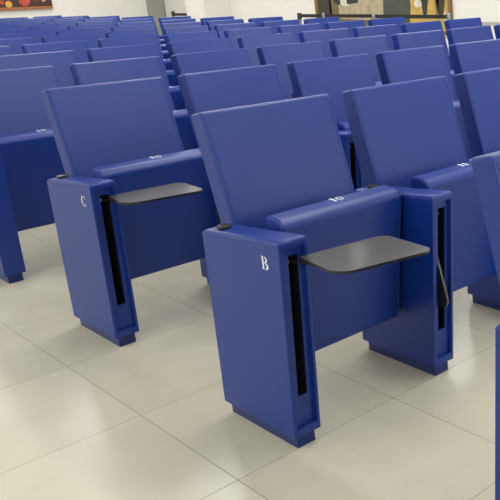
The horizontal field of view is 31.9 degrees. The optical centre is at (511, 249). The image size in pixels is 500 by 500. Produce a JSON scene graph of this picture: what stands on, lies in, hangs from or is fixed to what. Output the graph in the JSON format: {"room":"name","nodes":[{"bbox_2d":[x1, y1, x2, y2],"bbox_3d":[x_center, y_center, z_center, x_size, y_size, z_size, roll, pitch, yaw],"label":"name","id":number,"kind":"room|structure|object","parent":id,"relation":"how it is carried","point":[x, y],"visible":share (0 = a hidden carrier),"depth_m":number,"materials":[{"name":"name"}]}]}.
{"room":"lecture hall","nodes":[
{"label":"lecture hall","id":0,"kind":"room"},
{"bbox_2d":[0,0,147,19],"bbox_3d":[-11.872,-4.479,13.343,0.200,3.500,12.650,14,24,38],"label":"wall","id":1,"kind":"structure","parent":0,"point":[93,8],"depth_m":16.68,"materials":[{"name":"beige paint"}]},
{"bbox_2d":[0,0,52,10],"bbox_3d":[-9.977,-5.198,15.243,0.054,1.175,2.000,14,24,38],"label":"painting","id":2,"kind":"object","parent":1,"relation":"attached to","point":[4,4],"visible":1,"depth_m":15.73,"materials":[{"name":"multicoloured paint"}]},
{"bbox_2d":[146,0,165,34],"bbox_3d":[-7.936,-5.638,17.631,0.070,2.500,0.370,14,24,38],"label":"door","id":3,"kind":"structure","parent":1,"relation":"in","point":[155,8],"depth_m":17.72,"materials":[{"name":"grey paint"}]},
{"bbox_2d":[185,0,230,21],"bbox_3d":[-6.202,-5.608,15.970,0.705,3.400,0.580,14,24,38],"label":"wall","id":4,"kind":"structure","parent":0,"point":[197,9],"depth_m":15.99,"materials":[{"name":"beige paint"}]},
{"bbox_2d":[0,223,499,499],"bbox_3d":[-2.140,-0.520,6.009,25.200,0.100,12.250,14,24,38],"label":"floor","id":5,"kind":"structure","parent":0,"point":[84,415],"depth_m":2.61,"materials":[{"name":"beige tile"}]},
{"bbox_2d":[0,46,11,55],"bbox_3d":[-3.855,-0.993,5.908,0.544,0.967,0.577,14,24,38],"label":"seat","id":6,"kind":"object","parent":5,"relation":"on","point":[4,50],"visible":0.1,"depth_m":6.06,"materials":[{"name":"blue fabric"}]},
{"bbox_2d":[0,19,17,23],"bbox_3d":[-8.253,-3.280,13.091,0.544,0.967,0.577,14,24,38],"label":"seat","id":7,"kind":"object","parent":5,"relation":"on","point":[9,21],"visible":0.16,"depth_m":13.17,"materials":[{"name":"blue fabric"}]},
{"bbox_2d":[0,25,22,32],"bbox_3d":[-6.314,-2.322,10.071,0.544,0.967,0.577,14,24,38],"label":"seat","id":8,"kind":"object","parent":5,"relation":"on","point":[10,29],"visible":0.17,"depth_m":10.15,"materials":[{"name":"blue fabric"}]},
{"bbox_2d":[0,17,27,20],"bbox_3d":[-8.774,-3.651,14.235,0.544,0.967,0.577,14,24,38],"label":"seat","id":9,"kind":"object","parent":5,"relation":"on","point":[18,18],"visible":0.11,"depth_m":14.30,"materials":[{"name":"blue plastic"}]},
{"bbox_2d":[0,37,33,54],"bbox_3d":[-4.376,-1.364,7.052,0.544,0.967,0.577,14,24,38],"label":"seat","id":10,"kind":"object","parent":5,"relation":"on","point":[15,44],"visible":0.16,"depth_m":7.13,"materials":[{"name":"blue fabric"}]},
{"bbox_2d":[0,22,35,28],"bbox_3d":[-6.836,-2.692,11.216,0.544,0.967,0.577,14,24,38],"label":"seat","id":11,"kind":"object","parent":5,"relation":"on","point":[25,25],"visible":0.12,"depth_m":11.26,"materials":[{"name":"blue leather"}]},
{"bbox_2d":[0,31,48,43],"bbox_3d":[-4.897,-1.734,8.197,0.544,0.967,0.577,14,24,38],"label":"seat","id":12,"kind":"object","parent":5,"relation":"on","point":[36,36],"visible":0.08,"depth_m":8.25,"materials":[{"name":"blue leather"}]},
{"bbox_2d":[11,20,45,24],"bbox_3d":[-7.357,-3.063,12.361,0.544,0.967,0.577,14,24,38],"label":"seat","id":13,"kind":"object","parent":5,"relation":"on","point":[37,22],"visible":0.16,"depth_m":12.39,"materials":[{"name":"blue fabric"}]},
{"bbox_2d":[0,66,64,283],"bbox_3d":[-2.437,-0.405,4.033,0.544,0.967,0.577,14,24,38],"label":"seat","id":14,"kind":"object","parent":5,"relation":"on","point":[29,153],"visible":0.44,"depth_m":3.96,"materials":[{"name":"blue leather"}]},
{"bbox_2d":[0,129,64,230],"bbox_3d":[-2.350,-0.367,4.031,0.136,0.478,0.458,14,24,38],"label":"seat cushion","id":15,"kind":"object","parent":14,"relation":"on","point":[29,159],"depth_m":3.94,"materials":[{"name":"blue leather"}]},
{"bbox_2d":[15,26,60,35],"bbox_3d":[-5.418,-2.104,9.342,0.544,0.967,0.577,14,24,38],"label":"seat","id":16,"kind":"object","parent":5,"relation":"on","point":[51,30],"visible":0.07,"depth_m":9.38,"materials":[{"name":"blue leather"}]},
{"bbox_2d":[0,50,77,87],"bbox_3d":[-2.958,-0.776,5.178,0.544,0.967,0.577,14,24,38],"label":"seat","id":17,"kind":"object","parent":5,"relation":"on","point":[61,61],"visible":0.05,"depth_m":5.24,"materials":[{"name":"blue leather"}]},
{"bbox_2d":[23,17,54,21],"bbox_3d":[-7.878,-3.433,13.506,0.544,0.967,0.577,14,24,38],"label":"seat","id":18,"kind":"object","parent":5,"relation":"on","point":[48,18],"visible":0.09,"depth_m":13.54,"materials":[{"name":"blue leather"}]},
{"bbox_2d":[33,15,61,18],"bbox_3d":[-8.368,-3.817,14.685,0.544,0.967,0.674,14,24,38],"label":"seat","id":19,"kind":"object","parent":5,"relation":"on","point":[58,16],"visible":0.07,"depth_m":14.68,"materials":[{"name":"blue plastic"}]},
{"bbox_2d":[29,23,69,29],"bbox_3d":[-5.939,-2.475,10.487,0.544,0.967,0.577,14,24,38],"label":"seat","id":20,"kind":"object","parent":5,"relation":"on","point":[63,26],"visible":0.17,"depth_m":10.53,"materials":[{"name":"blue fabric"}]},
{"bbox_2d":[21,40,89,62],"bbox_3d":[-3.480,-1.146,6.323,0.544,0.967,0.577,14,24,38],"label":"seat","id":21,"kind":"object","parent":5,"relation":"on","point":[79,47],"visible":0.12,"depth_m":6.37,"materials":[{"name":"blue fabric"}]},
{"bbox_2d":[41,20,77,25],"bbox_3d":[-6.461,-2.845,11.631,0.544,0.967,0.577,14,24,38],"label":"seat","id":22,"kind":"object","parent":5,"relation":"on","point":[72,22],"visible":0.1,"depth_m":11.68,"materials":[{"name":"blue leather"}]},
{"bbox_2d":[51,18,83,21],"bbox_3d":[-6.982,-3.216,12.776,0.544,0.967,0.577,14,24,38],"label":"seat","id":23,"kind":"object","parent":5,"relation":"on","point":[64,19],"visible":0.17,"depth_m":12.81,"materials":[{"name":"blue plastic"}]},
{"bbox_2d":[41,33,98,48],"bbox_3d":[-4.001,-1.516,7.468,0.544,0.967,0.577,14,24,38],"label":"seat","id":24,"kind":"object","parent":5,"relation":"on","point":[92,38],"visible":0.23,"depth_m":7.50,"materials":[{"name":"blue leather"}]},
{"bbox_2d":[59,15,88,18],"bbox_3d":[-7.471,-3.599,13.956,0.544,0.967,0.674,14,24,38],"label":"seat","id":25,"kind":"object","parent":5,"relation":"on","point":[84,17],"visible":0.12,"depth_m":13.95,"materials":[{"name":"blue plastic"}]},
{"bbox_2d":[56,28,105,38],"bbox_3d":[-4.522,-1.887,8.612,0.544,0.967,0.577,14,24,38],"label":"seat","id":26,"kind":"object","parent":5,"relation":"on","point":[100,32],"visible":0.15,"depth_m":8.65,"materials":[{"name":"blue plastic"}]},
{"bbox_2d":[67,24,110,32],"bbox_3d":[-5.043,-2.257,9.757,0.544,0.967,0.577,14,24,38],"label":"seat","id":27,"kind":"object","parent":5,"relation":"on","point":[106,27],"visible":0.17,"depth_m":9.80,"materials":[{"name":"blue plastic"}]},
{"bbox_2d":[76,20,114,28],"bbox_3d":[-5.564,-2.628,10.902,0.544,0.967,0.577,14,24,38],"label":"seat","id":28,"kind":"object","parent":5,"relation":"on","point":[111,23],"visible":0.16,"depth_m":10.94,"materials":[{"name":"blue fabric"}]},
{"bbox_2d":[83,18,117,26],"bbox_3d":[-6.085,-2.998,12.046,0.544,0.967,0.577,14,24,38],"label":"seat","id":29,"kind":"object","parent":5,"relation":"on","point":[102,19],"visible":0.12,"depth_m":12.08,"materials":[{"name":"blue fabric"}]},
{"bbox_2d":[89,16,119,22],"bbox_3d":[-6.575,-3.382,13.226,0.544,0.967,0.674,14,24,38],"label":"seat","id":30,"kind":"object","parent":5,"relation":"on","point":[117,17],"visible":0.09,"depth_m":13.22,"materials":[{"name":"blue plastic"}]},
{"bbox_2d":[41,77,217,346],"bbox_3d":[-1.462,-0.168,3.239,0.752,0.967,0.578,14,24,38],"label":"seat","id":31,"kind":"object","parent":5,"relation":"on","point":[129,202],"visible":0.9,"depth_m":3.21,"materials":[{"name":"blue plastic"}]},
{"bbox_2d":[92,148,216,278],"bbox_3d":[-1.454,-0.150,3.301,0.136,0.478,0.458,14,24,38],"label":"seat cushion","id":32,"kind":"object","parent":31,"relation":"on","point":[159,235],"depth_m":3.27,"materials":[{"name":"blue leather"}]},
{"bbox_2d":[69,56,197,150],"bbox_3d":[-2.062,-0.558,4.449,0.544,0.967,0.577,14,24,38],"label":"seat","id":33,"kind":"object","parent":5,"relation":"on","point":[86,73],"visible":0.17,"depth_m":4.47,"materials":[{"name":"blue plastic"}]},
{"bbox_2d":[173,109,197,150],"bbox_3d":[-1.975,-0.520,4.446,0.136,0.478,0.458,14,24,38],"label":"seat cushion","id":34,"kind":"object","parent":33,"relation":"on","point":[181,116],"depth_m":4.48,"materials":[{"name":"blue plastic"}]},
{"bbox_2d":[86,43,185,109],"bbox_3d":[-2.583,-0.928,5.593,0.544,0.967,0.577,14,24,38],"label":"seat","id":35,"kind":"object","parent":5,"relation":"on","point":[143,50],"visible":0.14,"depth_m":5.61,"materials":[{"name":"blue plastic"}]},
{"bbox_2d":[169,85,185,109],"bbox_3d":[-2.496,-0.891,5.591,0.136,0.478,0.458,14,24,38],"label":"seat cushion","id":36,"kind":"object","parent":35,"relation":"on","point":[175,92],"depth_m":5.61,"materials":[{"name":"blue plastic"}]},
{"bbox_2d":[97,35,177,85],"bbox_3d":[-3.105,-1.299,6.738,0.544,0.967,0.577,14,24,38],"label":"seat","id":37,"kind":"object","parent":5,"relation":"on","point":[149,39],"visible":0.1,"depth_m":6.75,"materials":[{"name":"blue fabric"}]},
{"bbox_2d":[166,70,177,85],"bbox_3d":[-3.017,-1.261,6.735,0.136,0.478,0.458,14,24,38],"label":"seat cushion","id":38,"kind":"object","parent":37,"relation":"on","point":[171,76],"depth_m":6.75,"materials":[{"name":"blue plastic"}]},
{"bbox_2d":[105,29,172,69],"bbox_3d":[-3.626,-1.669,7.883,0.544,0.967,0.577,14,24,38],"label":"seat","id":39,"kind":"object","parent":5,"relation":"on","point":[131,33],"visible":0.12,"depth_m":7.89,"materials":[{"name":"blue fabric"}]},
{"bbox_2d":[163,59,172,69],"bbox_3d":[-3.539,-1.631,7.880,0.136,0.478,0.458,14,24,38],"label":"seat cushion","id":40,"kind":"object","parent":39,"relation":"on","point":[167,62],"depth_m":7.89,"materials":[{"name":"blue plastic"}]},
{"bbox_2d":[111,24,169,58],"bbox_3d":[-4.147,-2.040,9.027,0.544,0.967,0.577,14,24,38],"label":"seat","id":41,"kind":"object","parent":5,"relation":"on","point":[137,27],"visible":0.16,"depth_m":9.03,"materials":[{"name":"blue fabric"}]},
{"bbox_2d":[162,50,169,58],"bbox_3d":[-4.060,-2.002,9.025,0.136,0.478,0.458,14,24,38],"label":"seat cushion","id":42,"kind":"object","parent":41,"relation":"on","point":[165,53],"depth_m":9.03,"materials":[{"name":"blue fabric"}]},
{"bbox_2d":[115,21,166,50],"bbox_3d":[-4.668,-2.410,10.172,0.544,0.967,0.577,14,24,38],"label":"seat","id":43,"kind":"object","parent":5,"relation":"on","point":[163,46],"visible":0.12,"depth_m":10.18,"materials":[{"name":"blue fabric"}]},
{"bbox_2d":[160,44,166,50],"bbox_3d":[-4.581,-2.372,10.169,0.136,0.478,0.458,14,24,38],"label":"seat cushion","id":44,"kind":"object","parent":43,"relation":"on","point":[163,46],"depth_m":10.17,"materials":[{"name":"blue fabric"}]},
{"bbox_2d":[119,18,164,43],"bbox_3d":[-5.189,-2.781,11.317,0.544,0.967,0.577,14,24,38],"label":"seat","id":45,"kind":"object","parent":5,"relation":"on","point":[162,41],"visible":0.09,"depth_m":11.32,"materials":[{"name":"blue fabric"}]},
{"bbox_2d":[121,16,163,38],"bbox_3d":[-5.679,-3.164,12.496,0.544,0.967,0.674,14,24,38],"label":"seat","id":46,"kind":"object","parent":5,"relation":"on","point":[139,17],"visible":0.14,"depth_m":12.46,"materials":[{"name":"blue fabric"}]},
{"bbox_2d":[158,16,191,37],"bbox_3d":[-4.783,-2.946,11.767,0.544,0.967,0.674,14,24,38],"label":"seat","id":47,"kind":"object","parent":5,"relation":"on","point":[180,17],"visible":0.12,"depth_m":11.72,"materials":[{"name":"blue fabric"}]},
{"bbox_2d":[159,18,195,43],"bbox_3d":[-4.293,-2.563,10.587,0.544,0.967,0.577,14,24,38],"label":"seat","id":48,"kind":"object","parent":5,"relation":"on","point":[193,19],"visible":0.17,"depth_m":10.58,"materials":[{"name":"blue fabric"}]},
{"bbox_2d":[160,22,201,46],"bbox_3d":[-3.772,-2.193,9.443,0.544,0.967,0.577,14,24,38],"label":"seat","id":49,"kind":"object","parent":5,"relation":"on","point":[185,24],"visible":0.14,"depth_m":9.43,"materials":[{"name":"blue plastic"}]},
{"bbox_2d":[162,25,208,56],"bbox_3d":[-3.251,-1.822,8.298,0.544,0.967,0.577,14,24,38],"label":"seat","id":50,"kind":"object","parent":5,"relation":"on","point":[165,31],"visible":0.13,"depth_m":8.29,"materials":[{"name":"blue fabric"}]},
{"bbox_2d":[164,31,218,69],"bbox_3d":[-2.730,-1.452,7.153,0.544,0.967,0.577,14,24,38],"label":"seat","id":51,"kind":"object","parent":5,"relation":"on","point":[189,36],"visible":0.13,"depth_m":7.14,"materials":[{"name":"blue leather"}]},
{"bbox_2d":[167,38,231,84],"bbox_3d":[-2.208,-1.081,6.008,0.544,0.967,0.577,14,24,38],"label":"seat","id":52,"kind":"object","parent":5,"relation":"on","point":[180,47],"visible":0.09,"depth_m":6.00,"materials":[{"name":"blue leather"}]},
{"bbox_2d":[171,48,251,108],"bbox_3d":[-1.687,-0.711,4.864,0.544,0.967,0.577,14,24,38],"label":"seat","id":53,"kind":"object","parent":5,"relation":"on","point":[185,63],"visible":0.11,"depth_m":4.85,"materials":[{"name":"blue leather"}]},
{"bbox_2d":[200,16,233,25],"bbox_3d":[-3.886,-2.729,11.037,0.544,0.967,0.674,14,24,38],"label":"seat","id":54,"kind":"object","parent":5,"relation":"on","point":[203,20],"visible":0.12,"depth_m":10.96,"materials":[{"name":"blue leather"}]},
{"bbox_2d":[206,19,243,30],"bbox_3d":[-3.397,-2.346,9.858,0.544,0.967,0.577,14,24,38],"label":"seat","id":55,"kind":"object","parent":5,"relation":"on","point":[210,24],"visible":0.12,"depth_m":9.81,"materials":[{"name":"blue fabric"}]},
{"bbox_2d":[178,64,285,284],"bbox_3d":[-1.166,-0.341,3.719,0.544,0.967,0.577,14,24,38],"label":"seat","id":56,"kind":"object","parent":5,"relation":"on","point":[235,87],"visible":0.13,"depth_m":3.71,"materials":[{"name":"blue leather"}]},
{"bbox_2d":[214,22,256,37],"bbox_3d":[-2.876,-1.975,8.713,0.544,0.967,0.577,14,24,38],"label":"seat","id":57,"kind":"object","parent":5,"relation":"on","point":[220,28],"visible":0.07,"depth_m":8.67,"materials":[{"name":"blue fabric"}]},
{"bbox_2d":[223,27,272,48],"bbox_3d":[-2.354,-1.605,7.568,0.544,0.967,0.577,14,24,38],"label":"seat","id":58,"kind":"object","parent":5,"relation":"on","point":[232,34],"visible":0.1,"depth_m":7.52,"materials":[{"name":"blue fabric"}]},
{"bbox_2d":[248,16,282,26],"bbox_3d":[-2.990,-2.511,10.308,0.544,0.967,0.674,14,24,38],"label":"seat","id":59,"kind":"object","parent":5,"relation":"on","point":[257,21],"visible":0.09,"depth_m":10.23,"materials":[{"name":"blue plastic"}]},
{"bbox_2d":[237,33,294,65],"bbox_3d":[-1.833,-1.234,6.424,0.544,0.967,0.577,14,24,38],"label":"seat","id":60,"kind":"object","parent":5,"relation":"on","point":[251,43],"visible":0.12,"depth_m":6.37,"materials":[{"name":"blue fabric"}]},
{"bbox_2d":[260,19,299,33],"bbox_3d":[-2.501,-2.128,9.128,0.544,0.967,0.577,14,24,38],"label":"seat","id":61,"kind":"object","parent":5,"relation":"on","point":[273,24],"visible":0.14,"depth_m":9.09,"materials":[{"name":"blue fabric"}]},
{"bbox_2d":[256,41,325,98],"bbox_3d":[-1.312,-0.864,5.279,0.544,0.967,0.577,14,24,38],"label":"seat","id":62,"kind":"object","parent":5,"relation":"on","point":[281,55],"visible":0.16,"depth_m":5.24,"materials":[{"name":"blue plastic"}]},
{"bbox_2d":[277,23,320,42],"bbox_3d":[-1.979,-1.758,7.984,0.544,0.967,0.577,14,24,38],"label":"seat","id":63,"kind":"object","parent":5,"relation":"on","point":[294,29],"visible":0.1,"depth_m":7.96,"materials":[{"name":"blue fabric"}]},
{"bbox_2d":[297,13,301,23],"bbox_3d":[-3.435,-3.411,13.065,0.320,0.930,0.320,14,24,38],"label":"barrier post","id":64,"kind":"object","parent":5,"relation":"on","point":[299,17],"visible":0.3,"depth_m":12.91,"materials":[{"name":"black metal"}]},
{"bbox_2d":[301,14,321,17],"bbox_3d":[-3.204,-3.749,12.732,0.560,0.052,0.004,14,24,38],"label":"belt","id":65,"kind":"object","parent":64,"relation":"attached to","point":[302,15],"visible":1,"depth_m":12.70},
{"bbox_2d":[191,94,429,447],"bbox_3d":[-0.548,0.053,2.495,0.799,0.967,0.578,14,24,38],"label":"seat","id":66,"kind":"object","parent":5,"relation":"on","point":[300,262],"visible":1,"depth_m":2.46,"materials":[{"name":"blue plastic"}]},
{"bbox_2d":[266,185,399,350],"bbox_3d":[-0.558,0.068,2.572,0.136,0.478,0.458,14,24,38],"label":"seat cushion","id":67,"kind":"object","parent":66,"relation":"on","point":[344,306],"depth_m":2.55,"materials":[{"name":"blue leather"}]},
{"bbox_2d":[303,17,339,29],"bbox_3d":[-2.094,-2.294,9.578,0.544,0.967,0.674,14,24,38],"label":"seat","id":68,"kind":"object","parent":5,"relation":"on","point":[322,21],"visible":0.13,"depth_m":9.54,"materials":[{"name":"blue fabric"}]},
{"bbox_2d":[298,28,349,57],"bbox_3d":[-1.458,-1.387,6.839,0.544,0.967,0.577,14,24,38],"label":"seat","id":69,"kind":"object","parent":5,"relation":"on","point":[325,36],"visible":0.09,"depth_m":6.84,"materials":[{"name":"blue fabric"}]},
{"bbox_2d":[287,54,375,189],"bbox_3d":[-0.791,-0.493,4.134,0.544,0.967,0.577,14,24,38],"label":"seat","id":70,"kind":"object","parent":5,"relation":"on","point":[332,76],"visible":0.24,"depth_m":4.10,"materials":[{"name":"blue plastic"}]},
{"bbox_2d":[336,121,364,186],"bbox_3d":[-0.704,-0.456,4.131,0.136,0.478,0.458,14,24,38],"label":"seat cushion","id":71,"kind":"object","parent":70,"relation":"on","point":[344,125],"depth_m":3.88,"materials":[{"name":"blue plastic"}]},
{"bbox_2d":[324,20,364,37],"bbox_3d":[-1.604,-1.910,8.399,0.544,0.967,0.577,14,24,38],"label":"seat","id":72,"kind":"object","parent":5,"relation":"on","point":[349,25],"visible":0.07,"depth_m":8.42,"materials":[{"name":"blue fabric"}]},
{"bbox_2d":[329,35,389,85],"bbox_3d":[-0.937,-1.017,5.694,0.544,0.967,0.577,14,24,38],"label":"seat","id":73,"kind":"object","parent":5,"relation":"on","point":[370,45],"visible":0.11,"depth_m":5.71,"materials":[{"name":"blue leather"}]},
{"bbox_2d":[375,81,381,85],"bbox_3d":[-0.850,-0.979,5.691,0.136,0.478,0.458,14,24,38],"label":"seat cushion","id":74,"kind":"object","parent":73,"relation":"on","point":[377,83],"depth_m":5.48,"materials":[{"name":"blue plastic"}]},
{"bbox_2d":[353,24,398,50],"bbox_3d":[-1.083,-1.540,7.254,0.544,0.967,0.577,14,24,38],"label":"seat","id":75,"kind":"object","parent":5,"relation":"on","point":[388,30],"visible":0.1,"depth_m":7.28,"materials":[{"name":"blue leather"}]},
{"bbox_2d":[368,17,404,33],"bbox_3d":[-1.198,-2.076,8.849,0.544,0.967,0.674,14,24,38],"label":"seat","id":76,"kind":"object","parent":5,"relation":"on","point":[398,20],"visible":0.07,"depth_m":8.83,"materials":[{"name":"blue fabric"}]},
{"bbox_2d":[342,76,495,375],"bbox_3d":[-0.268,-0.123,2.988,0.548,0.967,0.577,14,24,38],"label":"seat","id":77,"kind":"object","parent":5,"relation":"on","point":[407,137],"visible":0.71,"depth_m":2.88,"materials":[{"name":"blue leather"}]},
{"bbox_2d":[411,161,495,291],"bbox_3d":[-0.183,-0.085,2.987,0.136,0.478,0.458,14,24,38],"label":"seat cushion","id":78,"kind":"object","parent":77,"relation":"on","point":[473,261],"depth_m":2.94,"materials":[{"name":"blue leather"}]},
{"bbox_2d":[375,45,471,159],"bbox_3d":[-0.416,-0.646,4.549,0.544,0.967,0.577,14,24,38],"label":"seat","id":79,"kind":"object","parent":5,"relation":"on","point":[395,66],"visible":0.11,"depth_m":4.54,"materials":[{"name":"blue leather"}]},
{"bbox_2d":[453,100,471,159],"bbox_3d":[-0.329,-0.608,4.547,0.136,0.478,0.458,14,24,38],"label":"seat cushion","id":80,"kind":"object","parent":79,"relation":"on","point":[456,103],"depth_m":4.50,"materials":[{"name":"blue plastic"}]},
{"bbox_2d":[391,30,458,99],"bbox_3d":[-0.562,-1.170,6.109,0.544,0.967,0.577,14,24,38],"label":"seat","id":81,"kind":"object","parent":5,"relation":"on","point":[401,41],"visible":0.16,"depth_m":6.09,"materials":[{"name":"blue plastic"}]},
{"bbox_2d":[450,70,458,99],"bbox_3d":[-0.475,-1.132,6.106,0.136,0.478,0.458,14,24,38],"label":"seat cushion","id":82,"kind":"object","parent":81,"relation":"on","point":[451,71],"depth_m":6.02,"materials":[{"name":"blue plastic"}]},
{"bbox_2d":[401,21,453,69],"bbox_3d":[-0.708,-1.693,7.669,0.544,0.967,0.577,14,24,38],"label":"seat","id":83,"kind":"object","parent":5,"relation":"on","point":[430,25],"visible":0.17,"depth_m":7.65,"materials":[{"name":"blue fabric"}]},
{"bbox_2d":[448,52,453,69],"bbox_3d":[-0.621,-1.655,7.666,0.136,0.478,0.458,14,24,38],"label":"seat cushion","id":84,"kind":"object","parent":83,"relation":"on","point":[449,56],"depth_m":7.58,"materials":[{"name":"blue plastic"}]},
{"bbox_2d":[444,17,481,29],"bbox_3d":[-0.302,-1.859,8.119,0.544,0.967,0.674,14,24,38],"label":"seat","id":85,"kind":"object","parent":5,"relation":"on","point":[467,22],"visible":0.15,"depth_m":8.07,"materials":[{"name":"blue fabric"}]},
{"bbox_2d":[446,25,493,44],"bbox_3d":[-0.187,-1.322,6.524,0.544,0.967,0.577,14,24,38],"label":"seat","id":86,"kind":"object","parent":5,"relation":"on","point":[478,33],"visible":0.14,"depth_m":6.51,"materials":[{"name":"blue fabric"}]},
{"bbox_2d":[448,39,499,74],"bbox_3d":[-0.041,-0.799,4.965,0.544,0.967,0.577,14,24,38],"label":"seat","id":87,"kind":"object","parent":5,"relation":"on","point":[485,54],"visible":0.14,"depth_m":4.92,"materials":[{"name":"blue fabric"}]},
{"bbox_2d":[454,67,499,309],"bbox_3d":[0.105,-0.276,3.405,0.544,0.967,0.577,14,24,38],"label":"seat","id":88,"kind":"object","parent":5,"relation":"on","point":[478,92],"visible":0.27,"depth_m":3.31,"materials":[{"name":"blue plastic"}]},
{"bbox_2d":[471,151,499,499],"bbox_3d":[0.256,0.247,1.846,0.544,0.967,0.577,14,24,38],"label":"seat","id":89,"kind":"object","parent":5,"relation":"on","point":[486,167],"visible":1,"depth_m":1.72,"materials":[{"name":"blue plastic"}]},
{"bbox_2d":[493,24,499,38],"bbox_3d":[0.188,-1.475,6.939,0.544,0.967,0.577,14,24,38],"label":"seat","id":90,"kind":"object","parent":5,"relation":"on","point":[496,27],"visible":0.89,"depth_m":6.80,"materials":[{"name":"blue plastic"}]},
{"bbox_3d":[-7.162,-4.618,16.993,0.320,0.930,0.320,14,24,38],"label":"barrier post","id":91,"kind":"object","parent":5,"relation":"on","visible":0},
{"bbox_2d":[174,13,186,15],"bbox_3d":[-6.739,-4.888,16.512,1.060,0.052,0.004,14,24,38],"label":"belt","id":92,"kind":"object","parent":91,"relation":"attached to","point":[175,14],"visible":0.5,"depth_m":16.67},
{"bbox_3d":[-2.033,-3.070,11.923,0.320,0.930,0.320,14,24,38],"label":"barrier post","id":93,"kind":"object","parent":5,"relation":"on","visible":0},
{"bbox_2d":[375,15,446,18],"bbox_3d":[-1.452,-3.319,11.306,1.480,0.052,0.004,14,24,38],"label":"belt","id":94,"kind":"object","parent":93,"relation":"attached to","point":[376,16],"visible":1,"depth_m":11.21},
{"bbox_3d":[-2.948,-3.292,12.668,0.320,0.930,0.320,14,24,38],"label":"barrier post","id":95,"kind":"object","parent":5,"relation":"on","visible":0},
{"bbox_2d":[325,14,371,17],"bbox_3d":[-2.503,-3.579,12.161,1.120,0.052,0.004,14,24,38],"label":"belt","id":96,"kind":"object","parent":95,"relation":"attached to","point":[326,15],"visible":0.86,"depth_m":12.12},
{"bbox_2d":[163,0,499,50],"bbox_3d":[1.833,-3.770,9.919,25.200,3.500,0.200,14,24,38],"label":"wall","id":97,"kind":"structure","parent":0,"point":[487,10],"depth_m":14.91,"materials":[{"name":"beige paint"}]},
{"bbox_2d":[314,0,452,34],"bbox_3d":[-2.249,-4.709,13.087,3.420,2.220,0.050,14,24,38],"label":"painting","id":98,"kind":"object","parent":97,"relation":"attached to","point":[379,7],"visible":0.47,"depth_m":13.15,"materials":[{"name":"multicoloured paint"}]},
{"bbox_2d":[482,22,499,23],"bbox_3d":[4.122,-2.307,8.236,12.880,0.025,0.040,14,24,38],"label":"trim","id":99,"kind":"structure","parent":97,"relation":"attached to","point":[482,22],"depth_m":11.82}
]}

